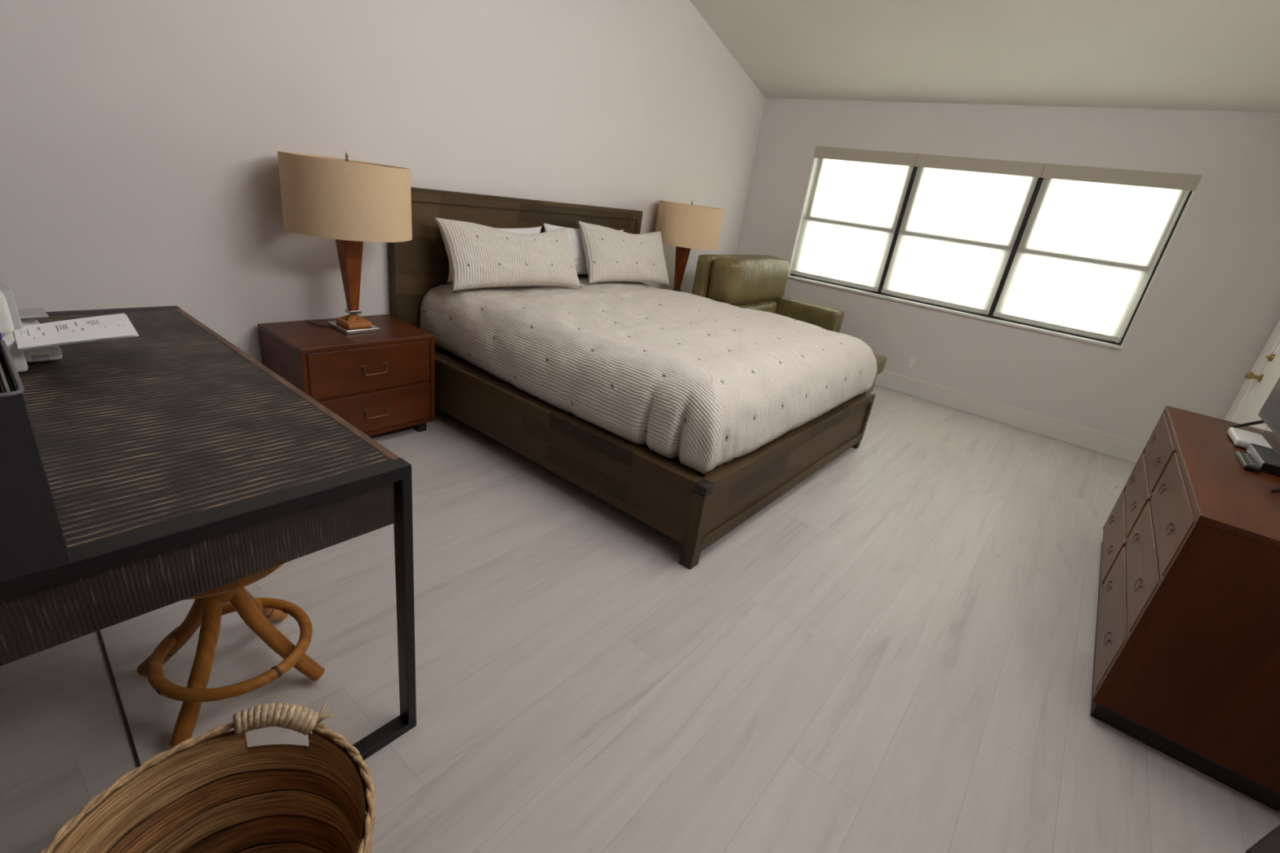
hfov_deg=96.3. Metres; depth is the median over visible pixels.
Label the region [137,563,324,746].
rattan stool
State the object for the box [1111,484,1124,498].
cable
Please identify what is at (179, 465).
desk
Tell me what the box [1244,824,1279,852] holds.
stool
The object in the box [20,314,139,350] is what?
printed sheet
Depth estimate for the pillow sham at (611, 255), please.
4.00 m
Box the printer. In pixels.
[0,276,62,372]
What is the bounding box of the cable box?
[1245,443,1279,476]
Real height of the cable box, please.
0.034 m
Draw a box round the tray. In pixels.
[17,307,48,319]
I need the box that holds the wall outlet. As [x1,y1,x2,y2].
[906,355,918,369]
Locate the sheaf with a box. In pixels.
[0,363,10,392]
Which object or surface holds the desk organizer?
on the desk
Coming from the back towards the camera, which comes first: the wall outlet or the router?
the wall outlet
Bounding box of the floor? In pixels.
[0,384,1279,852]
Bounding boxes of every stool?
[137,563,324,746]
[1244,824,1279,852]
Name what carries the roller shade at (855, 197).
attached to the window
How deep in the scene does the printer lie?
1.37 m
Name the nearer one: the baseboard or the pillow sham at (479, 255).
the pillow sham at (479, 255)
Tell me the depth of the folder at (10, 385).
0.82 m
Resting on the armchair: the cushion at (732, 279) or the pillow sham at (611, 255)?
the cushion at (732, 279)
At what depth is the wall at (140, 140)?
2.62 m
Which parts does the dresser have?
drawer handle, drawer handle, drawer, drawer, panel, drawer handle, drawer handle, drawer, drawer, drawer, drawer handle, drawer handle, drawer, panel, panel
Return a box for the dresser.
[1089,405,1279,811]
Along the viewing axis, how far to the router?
2.23 m
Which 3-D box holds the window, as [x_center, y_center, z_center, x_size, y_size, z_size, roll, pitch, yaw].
[2.560,-1.549,4.681,2.674,1.161,0.157,24,27,33]
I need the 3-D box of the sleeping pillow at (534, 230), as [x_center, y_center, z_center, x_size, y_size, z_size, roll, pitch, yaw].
[-0.861,-1.050,3.466,0.110,0.330,0.740,24,27,33]
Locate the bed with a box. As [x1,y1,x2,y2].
[388,186,875,569]
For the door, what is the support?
in the door frame at (1279, 342)
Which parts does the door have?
knob, moulding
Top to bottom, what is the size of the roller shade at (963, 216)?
1.118 m
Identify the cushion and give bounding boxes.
[707,254,789,305]
[734,300,776,313]
[873,353,887,375]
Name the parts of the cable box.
panel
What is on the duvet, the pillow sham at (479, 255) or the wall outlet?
the pillow sham at (479, 255)
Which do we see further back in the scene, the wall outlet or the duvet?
the wall outlet
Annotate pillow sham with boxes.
[432,216,582,291]
[577,220,670,285]
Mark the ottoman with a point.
(881, 360)
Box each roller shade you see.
[790,146,918,291]
[880,153,1045,314]
[992,163,1202,342]
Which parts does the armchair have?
frame, armrest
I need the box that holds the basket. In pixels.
[39,700,375,852]
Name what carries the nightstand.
on the floor
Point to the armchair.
(753, 282)
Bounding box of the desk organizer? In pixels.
[0,339,71,582]
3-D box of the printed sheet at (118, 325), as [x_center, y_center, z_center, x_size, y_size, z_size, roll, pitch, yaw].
[-1.413,-0.246,1.440,0.272,0.003,0.240,24,27,33]
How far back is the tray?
1.55 m
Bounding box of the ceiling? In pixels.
[689,0,1279,112]
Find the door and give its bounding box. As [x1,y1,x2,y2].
[1223,319,1279,431]
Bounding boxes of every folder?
[0,360,13,391]
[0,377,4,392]
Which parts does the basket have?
handle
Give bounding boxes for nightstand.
[257,314,435,435]
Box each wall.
[0,0,765,363]
[735,97,1279,444]
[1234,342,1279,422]
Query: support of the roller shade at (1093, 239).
attached to the window
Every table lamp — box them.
[277,151,412,334]
[654,200,724,291]
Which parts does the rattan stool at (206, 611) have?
leg, leg, seat, leg, leg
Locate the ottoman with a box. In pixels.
[866,353,887,392]
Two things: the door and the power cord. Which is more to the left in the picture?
the power cord
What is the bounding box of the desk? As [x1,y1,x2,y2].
[0,305,416,760]
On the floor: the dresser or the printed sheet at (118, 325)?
the dresser
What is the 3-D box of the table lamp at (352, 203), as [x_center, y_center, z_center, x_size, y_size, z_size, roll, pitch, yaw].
[-1.342,-0.843,2.668,0.514,0.796,0.530,24,27,33]
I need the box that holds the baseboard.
[874,369,1146,462]
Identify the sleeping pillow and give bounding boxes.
[446,226,542,283]
[542,222,623,274]
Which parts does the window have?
sash, sash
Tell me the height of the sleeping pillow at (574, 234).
0.351 m
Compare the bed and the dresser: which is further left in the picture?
the bed
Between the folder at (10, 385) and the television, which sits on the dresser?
the television
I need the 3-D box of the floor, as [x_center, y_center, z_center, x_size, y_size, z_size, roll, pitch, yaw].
[0.224,0.506,2.562,4.210,0.100,7.160,24,27,33]
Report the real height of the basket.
0.460 m
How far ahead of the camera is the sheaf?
0.77 m
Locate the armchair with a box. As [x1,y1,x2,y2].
[692,254,844,332]
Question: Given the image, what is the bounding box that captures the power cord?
[97,630,141,767]
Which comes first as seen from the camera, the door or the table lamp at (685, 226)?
the door
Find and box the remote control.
[1235,450,1260,472]
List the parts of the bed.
headboard frame, headboard, rail, leg, footboard, footboard frame, leg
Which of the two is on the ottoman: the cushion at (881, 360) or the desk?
the cushion at (881, 360)
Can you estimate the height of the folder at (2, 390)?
0.219 m
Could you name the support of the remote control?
on the dresser
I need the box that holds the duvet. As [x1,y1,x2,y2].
[419,276,876,473]
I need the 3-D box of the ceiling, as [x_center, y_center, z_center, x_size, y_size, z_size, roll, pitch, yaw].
[0.668,-2.534,1.307,4.210,2.033,7.160,24,27,33]
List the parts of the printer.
control panel, lid, drawer pull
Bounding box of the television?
[1229,377,1279,493]
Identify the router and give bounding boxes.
[1226,426,1271,448]
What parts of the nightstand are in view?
panel, drawer, drawer handle, drawer, drawer handle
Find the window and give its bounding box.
[787,146,1201,349]
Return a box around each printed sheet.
[13,313,137,348]
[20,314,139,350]
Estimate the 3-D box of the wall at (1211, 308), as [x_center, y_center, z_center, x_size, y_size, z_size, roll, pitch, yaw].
[2.576,-1.355,4.743,3.950,2.290,0.140,24,27,33]

